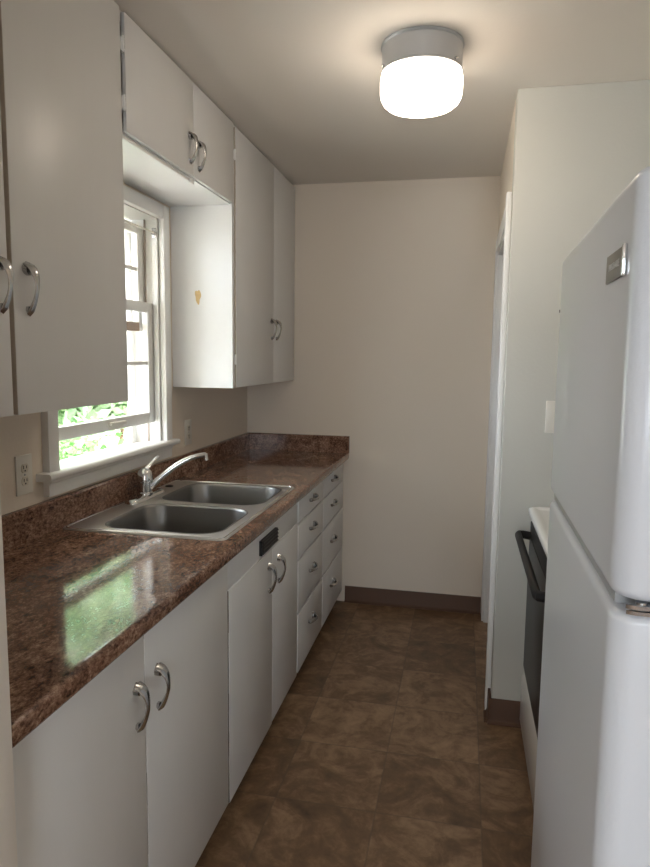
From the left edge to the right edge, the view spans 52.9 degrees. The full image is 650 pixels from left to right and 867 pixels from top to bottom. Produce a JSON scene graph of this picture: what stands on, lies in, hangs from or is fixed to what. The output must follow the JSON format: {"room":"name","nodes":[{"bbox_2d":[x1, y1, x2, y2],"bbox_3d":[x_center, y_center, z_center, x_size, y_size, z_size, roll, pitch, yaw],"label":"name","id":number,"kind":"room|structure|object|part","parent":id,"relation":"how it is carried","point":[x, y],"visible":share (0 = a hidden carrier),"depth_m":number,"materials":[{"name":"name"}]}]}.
{"room":"kitchen","nodes":[
{"label":"kitchen","id":0,"kind":"room"},
{"bbox_2d":[0,494,17,866],"bbox_3d":[-1.471,0.102,1.097,2.042,2.459,0.100,2,7,12],"label":"wall","id":1,"kind":"structure","parent":0,"point":[8,840],"depth_m":0.96,"materials":[{"name":"beige paint"}]},
{"bbox_2d":[0,183,246,514],"bbox_3d":[-0.849,-0.059,2.532,0.140,2.459,2.984,2,7,12],"label":"wall","id":2,"kind":"structure","parent":0,"point":[216,415],"depth_m":2.96,"materials":[{"name":"beige paint"}]},
{"bbox_2d":[14,453,32,496],"bbox_3d":[-0.900,0.123,1.957,0.008,0.120,0.074,2,7,12],"label":"wall outlet","id":3,"kind":"object","parent":2,"relation":"attached to","point":[23,463],"visible":1,"depth_m":1.95,"materials":[{"name":"beige plastic"}]},
{"bbox_2d":[21,463,27,472],"bbox_3d":[-0.897,0.104,1.954,0.002,0.027,0.033,2,7,12],"label":"receptacle","id":4,"kind":"object","parent":3,"relation":"attached to","point":[24,466],"depth_m":1.95,"materials":[{"name":"beige plastic"}]},
{"bbox_2d":[22,476,28,485],"bbox_3d":[-0.898,0.143,1.959,0.002,0.027,0.033,2,7,12],"label":"receptacle","id":5,"kind":"object","parent":3,"relation":"attached to","point":[25,479],"depth_m":1.96,"materials":[{"name":"beige plastic"}]},
{"bbox_2d":[0,0,127,416],"bbox_3d":[-0.818,-0.602,1.448,0.325,1.123,1.006,2,7,12],"label":"upper cabinet","id":6,"kind":"object","parent":2,"relation":"attached to","point":[63,321],"visible":1,"depth_m":1.61,"materials":[{"name":"white wood"}]},
{"bbox_3d":[-0.750,-0.567,1.173,0.014,1.115,0.484,2,7,12],"label":"door","id":7,"kind":"part","parent":6,"relation":"part of","materials":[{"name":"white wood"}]},
{"bbox_3d":[-0.687,-0.321,1.408,0.032,0.125,0.033,2,7,12],"label":"handle","id":8,"kind":"part","parent":6,"relation":"part of","materials":[{"name":"silver metal"}]},
{"bbox_3d":[-0.668,-0.331,1.496,0.032,0.125,0.033,2,7,12],"label":"handle","id":9,"kind":"part","parent":6,"relation":"part of","materials":[{"name":"silver metal"}]},
{"bbox_2d":[36,185,180,496],"bbox_3d":[-0.846,-0.384,2.433,0.224,1.072,0.941,2,7,12],"label":"window","id":10,"kind":"structure","parent":2,"relation":"in","point":[147,270],"depth_m":2.75,"materials":[{"name":"glass"},{"name":"white painted wood"}]},
{"bbox_3d":[-0.891,0.088,2.502,0.140,0.034,0.769,2,7,12],"label":"sill","id":11,"kind":"part","parent":10,"relation":"part of","materials":[{"name":"white wood"}]},
{"bbox_3d":[-0.830,-0.261,2.449,0.028,0.508,0.763,2,7,12],"label":"sash","id":12,"kind":"part","parent":10,"relation":"part of","materials":[{"name":"white wood"}]},
{"bbox_3d":[-0.783,0.086,2.474,0.084,0.024,0.941,2,7,12],"label":"sill","id":13,"kind":"part","parent":10,"relation":"part of","materials":[{"name":"white wood"}]},
{"bbox_3d":[-0.912,-0.385,2.452,0.017,0.945,0.765,2,7,12],"label":"storm frame","id":14,"kind":"part","parent":10,"relation":"part of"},
{"bbox_3d":[-0.864,-0.413,2.439,0.029,0.036,0.655,2,7,12],"label":"weathered rail","id":15,"kind":"part","parent":10,"relation":"part of","materials":[{"name":"brown wood"}]},
{"bbox_3d":[-0.862,-0.610,2.416,0.028,0.430,0.763,2,7,12],"label":"sash","id":16,"kind":"part","parent":10,"relation":"part of","materials":[{"name":"white wood"}]},
{"bbox_3d":[-0.795,-0.801,2.380,0.008,0.008,0.751,2,7,12],"label":"curtain rod","id":17,"kind":"part","parent":10,"relation":"part of","materials":[{"name":"beige wood"}]},
{"bbox_3d":[-0.857,-0.386,2.440,0.140,0.961,0.777,2,7,12],"label":"frame","id":18,"kind":"part","parent":10,"relation":"part of","materials":[{"name":"white wood"}]},
{"bbox_2d":[119,10,232,206],"bbox_3d":[-0.612,-1.091,2.347,0.325,0.355,0.936,2,7,12],"label":"upper cabinet","id":19,"kind":"object","parent":2,"relation":"attached to","point":[177,143],"visible":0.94,"depth_m":2.25,"materials":[{"name":"white wood"}]},
{"bbox_3d":[-0.533,-1.072,2.128,0.014,0.329,0.489,2,7,12],"label":"door","id":20,"kind":"part","parent":19,"relation":"part of","materials":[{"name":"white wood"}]},
{"bbox_3d":[-0.468,-1.020,2.332,0.032,0.114,0.033,2,7,12],"label":"handle","id":21,"kind":"part","parent":19,"relation":"part of","materials":[{"name":"silver metal"}]},
{"bbox_3d":[-0.452,-1.021,2.408,0.032,0.114,0.033,2,7,12],"label":"handle","id":22,"kind":"part","parent":19,"relation":"part of","materials":[{"name":"silver metal"}]},
{"bbox_3d":[-0.439,-1.122,2.569,0.014,0.329,0.414,2,7,12],"label":"door","id":23,"kind":"part","parent":19,"relation":"part of","materials":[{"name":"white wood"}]},
{"bbox_2d":[2,432,349,551],"bbox_3d":[-0.473,0.219,2.484,0.633,0.100,2.981,2,7,12],"label":"backsplash","id":24,"kind":"structure","parent":2,"relation":"attached to","point":[24,525],"depth_m":2.48,"materials":[{"name":"brown stone"}]},
{"bbox_2d":[184,419,191,444],"bbox_3d":[-0.652,-0.006,3.120,0.008,0.120,0.074,2,7,12],"label":"wall outlet","id":25,"kind":"object","parent":2,"relation":"attached to","point":[187,423],"visible":1,"depth_m":3.11,"materials":[{"name":"beige plastic"}]},
{"bbox_2d":[170,125,294,387],"bbox_3d":[-0.412,-0.820,3.351,0.325,1.123,1.039,2,7,12],"label":"upper cabinet","id":26,"kind":"object","parent":2,"relation":"attached to","point":[233,264],"visible":0.97,"depth_m":2.92,"materials":[{"name":"white wood"}]},
{"bbox_3d":[-0.298,-0.815,3.328,0.010,1.123,1.038,2,7,12],"label":"frame","id":27,"kind":"part","parent":26,"relation":"part of","materials":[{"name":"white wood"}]},
{"bbox_3d":[-0.334,-0.788,3.130,0.014,1.109,0.578,2,7,12],"label":"door","id":28,"kind":"part","parent":26,"relation":"part of","materials":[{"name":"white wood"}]},
{"bbox_3d":[-0.264,-0.540,3.393,0.032,0.114,0.033,2,7,12],"label":"handle","id":29,"kind":"part","parent":26,"relation":"part of","materials":[{"name":"silver metal"}]},
{"bbox_3d":[-0.245,-0.550,3.479,0.032,0.114,0.033,2,7,12],"label":"handle","id":30,"kind":"part","parent":26,"relation":"part of","materials":[{"name":"silver metal"}]},
{"bbox_3d":[-0.229,-0.844,3.619,0.014,1.109,0.428,2,7,12],"label":"door","id":31,"kind":"part","parent":26,"relation":"part of","materials":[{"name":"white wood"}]},
{"bbox_2d":[195,600,533,866],"bbox_3d":[-0.199,1.454,0.673,4.800,0.100,6.904,2,7,12],"label":"floor","id":32,"kind":"structure","parent":0,"point":[380,750],"depth_m":2.39,"materials":[{"name":"tile"}]},
{"bbox_2d":[12,564,228,866],"bbox_3d":[-0.682,0.852,1.584,0.637,0.875,1.003,2,7,12],"label":"base cabinet","id":33,"kind":"object","parent":32,"relation":"on","point":[131,770],"visible":0.71,"depth_m":1.45,"materials":[{"name":"white wood"}]},
{"bbox_3d":[-0.462,0.850,1.268,0.014,0.787,0.472,2,7,12],"label":"door","id":34,"kind":"part","parent":33,"relation":"part of","materials":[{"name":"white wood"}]},
{"bbox_3d":[-0.397,0.600,1.427,0.032,0.119,0.033,2,7,12],"label":"handle","id":35,"kind":"part","parent":33,"relation":"part of","materials":[{"name":"silver metal"}]},
{"bbox_3d":[-0.376,0.593,1.524,0.032,0.119,0.033,2,7,12],"label":"handle","id":36,"kind":"part","parent":33,"relation":"part of","materials":[{"name":"silver metal"}]},
{"bbox_2d":[2,432,349,747],"bbox_3d":[-0.473,0.238,2.487,0.633,0.138,2.981,2,7,12],"label":"countertop","id":37,"kind":"structure","parent":33,"relation":"on","point":[76,601],"depth_m":1.75,"materials":[{"name":"brown stone"}]},
{"bbox_2d":[125,452,208,504],"bbox_3d":[-0.609,0.168,2.534,0.256,0.175,0.256,2,7,12],"label":"faucet","id":38,"kind":"object","parent":37,"relation":"on","point":[146,484],"visible":1,"depth_m":2.55,"materials":[{"name":"silver metal"}]},
{"bbox_3d":[-0.705,0.244,2.563,0.058,0.016,0.256,2,7,12],"label":"deck plate","id":39,"kind":"part","parent":38,"relation":"part of","materials":[{"name":"silver metal"}]},
{"bbox_3d":[-0.684,0.123,2.576,0.031,0.062,0.087,5,8,35],"label":"lever","id":40,"kind":"part","parent":38,"relation":"part of","materials":[{"name":"silver metal"}]},
{"bbox_3d":[-0.578,0.146,2.579,0.235,0.142,0.025,-1,7,-13],"label":"spout","id":41,"kind":"part","parent":38,"relation":"part of","materials":[{"name":"silver metal"}]},
{"bbox_2d":[63,480,293,540],"bbox_3d":[-0.491,0.363,2.477,0.561,0.208,0.866,2,7,12],"label":"sink","id":42,"kind":"object","parent":37,"relation":"in","point":[186,509],"visible":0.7,"depth_m":2.44,"materials":[{"name":"silver metal"}]},
{"bbox_2d":[105,503,247,533],"bbox_3d":[-0.503,0.390,2.267,0.420,0.204,0.376,2,7,12],"label":"basin","id":43,"kind":"object","parent":42,"relation":"in","point":[159,518],"depth_m":2.42,"materials":[{"name":"silver metal"}]},
{"bbox_2d":[162,483,281,504],"bbox_3d":[-0.413,0.343,2.675,0.425,0.204,0.376,2,7,12],"label":"basin","id":44,"kind":"object","parent":42,"relation":"in","point":[192,493],"depth_m":2.83,"materials":[{"name":"silver metal"}]},
{"bbox_3d":[-0.359,0.797,1.754,0.014,0.792,0.524,2,7,12],"label":"door","id":45,"kind":"part","parent":33,"relation":"part of","materials":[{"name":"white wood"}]},
{"bbox_2d":[227,504,297,802],"bbox_3d":[-0.488,0.748,2.490,0.639,0.875,0.860,2,7,12],"label":"base cabinet","id":46,"kind":"object","parent":32,"relation":"on","point":[262,578],"visible":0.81,"depth_m":2.31,"materials":[{"name":"white wood"}]},
{"bbox_3d":[-0.255,0.795,2.247,0.016,0.692,0.462,2,7,12],"label":"door","id":47,"kind":"part","parent":46,"relation":"part of","materials":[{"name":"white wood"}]},
{"bbox_3d":[-0.216,0.379,2.389,0.018,0.111,0.858,2,7,12],"label":"frame","id":48,"kind":"part","parent":46,"relation":"part of","materials":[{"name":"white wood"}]},
{"bbox_2d":[259,527,278,555],"bbox_3d":[-0.202,0.391,2.378,0.016,0.054,0.198,2,7,12],"label":"vent grille","id":49,"kind":"object","parent":46,"relation":"attached to","point":[268,539],"depth_m":2.36,"materials":[{"name":"black plastic"}]},
{"bbox_3d":[-0.191,0.531,2.391,0.032,0.119,0.033,2,7,12],"label":"handle","id":50,"kind":"part","parent":46,"relation":"part of","materials":[{"name":"silver metal"}]},
{"bbox_3d":[-0.165,0.520,2.512,0.032,0.119,0.033,2,7,12],"label":"handle","id":51,"kind":"part","parent":46,"relation":"part of","materials":[{"name":"silver metal"}]},
{"bbox_3d":[-0.167,0.746,2.658,0.016,0.688,0.377,2,7,12],"label":"door","id":52,"kind":"part","parent":46,"relation":"part of","materials":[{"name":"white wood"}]},
{"bbox_2d":[297,464,342,672],"bbox_3d":[-0.283,0.638,3.451,0.639,0.875,1.115,2,7,12],"label":"base cabinet","id":53,"kind":"object","parent":32,"relation":"on","point":[320,512],"visible":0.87,"depth_m":3.23,"materials":[{"name":"white wood"}]},
{"bbox_3d":[-0.074,0.903,3.130,0.016,0.271,0.502,2,7,12],"label":"drawer","id":54,"kind":"part","parent":53,"relation":"part of","materials":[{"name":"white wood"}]},
{"bbox_3d":[-0.067,0.307,3.061,0.016,0.105,0.502,2,7,12],"label":"drawer","id":55,"kind":"part","parent":53,"relation":"part of","materials":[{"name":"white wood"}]},
{"bbox_3d":[-0.069,0.443,3.076,0.016,0.155,0.502,2,7,12],"label":"drawer","id":56,"kind":"part","parent":53,"relation":"part of","materials":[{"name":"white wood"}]},
{"bbox_3d":[-0.071,0.644,3.100,0.016,0.236,0.502,2,7,12],"label":"drawer","id":57,"kind":"part","parent":53,"relation":"part of","materials":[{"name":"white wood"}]},
{"bbox_3d":[-0.053,0.880,3.110,0.032,0.033,0.109,2,7,12],"label":"handle","id":58,"kind":"part","parent":53,"relation":"part of","materials":[{"name":"silver metal"}]},
{"bbox_3d":[-0.046,0.302,3.043,0.032,0.033,0.109,2,7,12],"label":"handle","id":59,"kind":"part","parent":53,"relation":"part of","materials":[{"name":"silver metal"}]},
{"bbox_3d":[-0.048,0.435,3.058,0.032,0.033,0.109,2,7,12],"label":"handle","id":60,"kind":"part","parent":53,"relation":"part of","materials":[{"name":"silver metal"}]},
{"bbox_3d":[-0.050,0.633,3.082,0.032,0.033,0.109,2,7,12],"label":"handle","id":61,"kind":"part","parent":53,"relation":"part of","materials":[{"name":"silver metal"}]},
{"bbox_3d":[0.037,0.843,3.652,0.016,0.271,0.552,2,7,12],"label":"drawer","id":62,"kind":"part","parent":53,"relation":"part of","materials":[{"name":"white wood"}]},
{"bbox_3d":[0.040,0.585,3.622,0.016,0.236,0.552,2,7,12],"label":"drawer","id":63,"kind":"part","parent":53,"relation":"part of","materials":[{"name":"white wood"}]},
{"bbox_3d":[0.043,0.383,3.599,0.016,0.155,0.552,2,7,12],"label":"drawer","id":64,"kind":"part","parent":53,"relation":"part of","materials":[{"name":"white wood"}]},
{"bbox_3d":[0.044,0.247,3.583,0.016,0.105,0.552,2,7,12],"label":"drawer","id":65,"kind":"part","parent":53,"relation":"part of","materials":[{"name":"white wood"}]},
{"bbox_3d":[0.053,0.578,3.567,0.032,0.033,0.109,2,7,12],"label":"handle","id":66,"kind":"part","parent":53,"relation":"part of","materials":[{"name":"silver metal"}]},
{"bbox_3d":[0.051,0.824,3.596,0.032,0.033,0.109,2,7,12],"label":"handle","id":67,"kind":"part","parent":53,"relation":"part of","materials":[{"name":"silver metal"}]},
{"bbox_3d":[0.058,0.246,3.529,0.032,0.033,0.109,2,7,12],"label":"handle","id":68,"kind":"part","parent":53,"relation":"part of","materials":[{"name":"silver metal"}]},
{"bbox_3d":[0.056,0.379,3.544,0.032,0.033,0.109,2,7,12],"label":"handle","id":69,"kind":"part","parent":53,"relation":"part of","materials":[{"name":"silver metal"}]},
{"bbox_2d":[515,507,549,809],"bbox_3d":[1.018,0.705,2.130,0.748,1.080,0.766,2,7,12],"label":"range","id":70,"kind":"object","parent":32,"relation":"on","point":[535,563],"visible":0.18,"depth_m":2.25,"materials":[{"name":"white metal"}]},
{"bbox_3d":[0.719,1.086,2.237,0.034,0.221,0.754,2,7,12],"label":"storage drawer","id":71,"kind":"part","parent":70,"relation":"part of","materials":[{"name":"white metal"}]},
{"bbox_3d":[0.686,0.425,2.169,0.062,0.034,0.701,2,7,12],"label":"oven handle","id":72,"kind":"part","parent":70,"relation":"part of","materials":[{"name":"black"}]},
{"bbox_3d":[0.726,0.674,2.189,0.029,0.596,0.754,2,7,12],"label":"oven door","id":73,"kind":"part","parent":70,"relation":"part of","materials":[{"name":"black"}]},
{"bbox_2d":[528,507,549,556],"bbox_3d":[1.044,0.347,2.084,0.694,0.030,0.766,2,7,12],"label":"cooktop","id":74,"kind":"object","parent":70,"relation":"in","point":[539,516],"depth_m":2.28,"materials":[{"name":"white ceramic"}]},
{"bbox_2d":[531,166,649,866],"bbox_3d":[0.820,0.489,1.189,0.746,1.722,0.762,2,7,13],"label":"refrigerator","id":75,"kind":"object","parent":32,"relation":"on","point":[592,798],"visible":1,"depth_m":0.97,"materials":[{"name":"white metal"}]},
{"bbox_3d":[0.501,0.717,1.288,0.086,1.039,0.760,2,7,13],"label":"fridge door","id":76,"kind":"part","parent":75,"relation":"part of","materials":[{"name":"white metal"}]},
{"bbox_3d":[0.511,-0.097,1.193,0.086,0.566,0.760,2,7,13],"label":"freezer door","id":77,"kind":"part","parent":75,"relation":"part of","materials":[{"name":"white metal"}]},
{"bbox_2d":[247,176,500,612],"bbox_3d":[1.135,-0.170,3.693,3.540,2.459,0.120,2,7,12],"label":"wall","id":78,"kind":"structure","parent":0,"point":[394,280],"depth_m":3.77,"materials":[{"name":"beige paint"}]},
{"bbox_2d":[344,586,480,613],"bbox_3d":[0.512,0.988,3.887,0.804,0.098,0.018,2,7,12],"label":"baseboard","id":79,"kind":"structure","parent":78,"relation":"attached to","point":[353,594],"depth_m":3.89,"materials":[{"name":"brown plastic"}]},
{"bbox_2d":[114,0,649,184],"bbox_3d":[-0.168,-1.112,0.374,4.800,0.150,6.904,2,7,12],"label":"ceiling","id":80,"kind":"structure","parent":0,"point":[300,80],"depth_m":2.21,"materials":[{"name":"beige paint"}]},
{"bbox_2d":[380,25,464,117],"bbox_3d":[0.308,-1.134,2.085,0.262,0.190,0.265,2,7,12],"label":"ceiling light","id":81,"kind":"object","parent":80,"relation":"attached to","point":[422,71],"visible":1,"depth_m":1.99,"materials":[{"name":"white glass"}]},
{"bbox_3d":[0.307,-1.097,2.088,0.261,0.116,0.261,2,7,12],"label":"lamp shade","id":82,"kind":"part","parent":81,"relation":"part of","materials":[{"name":"white glass"}]},
{"bbox_2d":[483,101,515,612],"bbox_3d":[0.872,-0.109,3.141,0.100,2.459,1.076,2,7,12],"label":"wall","id":83,"kind":"structure","parent":0,"point":[507,169],"depth_m":2.90,"materials":[{"name":"beige paint"}]},
{"bbox_2d":[481,192,511,709],"bbox_3d":[0.858,0.063,3.153,0.120,2.115,1.091,2,7,12],"label":"door","id":84,"kind":"structure","parent":83,"relation":"in","point":[501,258],"depth_m":2.85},
{"bbox_2d":[483,80,649,727],"bbox_3d":[1.099,-0.030,2.488,0.869,2.459,0.118,2,7,12],"label":"wall","id":85,"kind":"structure","parent":0,"point":[577,148],"depth_m":2.44,"materials":[{"name":"grey paint"}]},
{"bbox_2d":[545,401,554,432],"bbox_3d":[0.876,-0.062,2.481,0.074,0.122,0.016,2,7,12],"label":"wall switch","id":86,"kind":"object","parent":85,"relation":"attached to","point":[550,405],"visible":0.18,"depth_m":2.49,"materials":[{"name":"beige plastic"}]},
{"label":"outside","id":87,"kind":"structure","parent":0,"visible":0},
{"bbox_2d":[99,436,118,447],"bbox_3d":[-14.678,0.832,9.911,29.850,0.150,37.000,2,7,12],"label":"ground","id":88,"kind":"structure","parent":87,"point":[107,437],"depth_m":15.91,"materials":[{"name":"white"}]},
{"bbox_2d":[58,401,127,456],"bbox_3d":[-2.646,-1.402,7.814,2.529,5.078,2.660,2,7,12],"label":"tree","id":89,"kind":"object","parent":88,"relation":"on","point":[65,416],"visible":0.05,"depth_m":7.32,"materials":[{"name":"green plant"}]},
{"bbox_2d":[59,416,127,459],"bbox_3d":[-2.222,0.595,5.357,1.210,1.705,1.586,2,7,12],"label":"shrub","id":90,"kind":"object","parent":88,"relation":"on","point":[66,446],"visible":0.02,"depth_m":5.43,"materials":[{"name":"green plant"}]}
]}

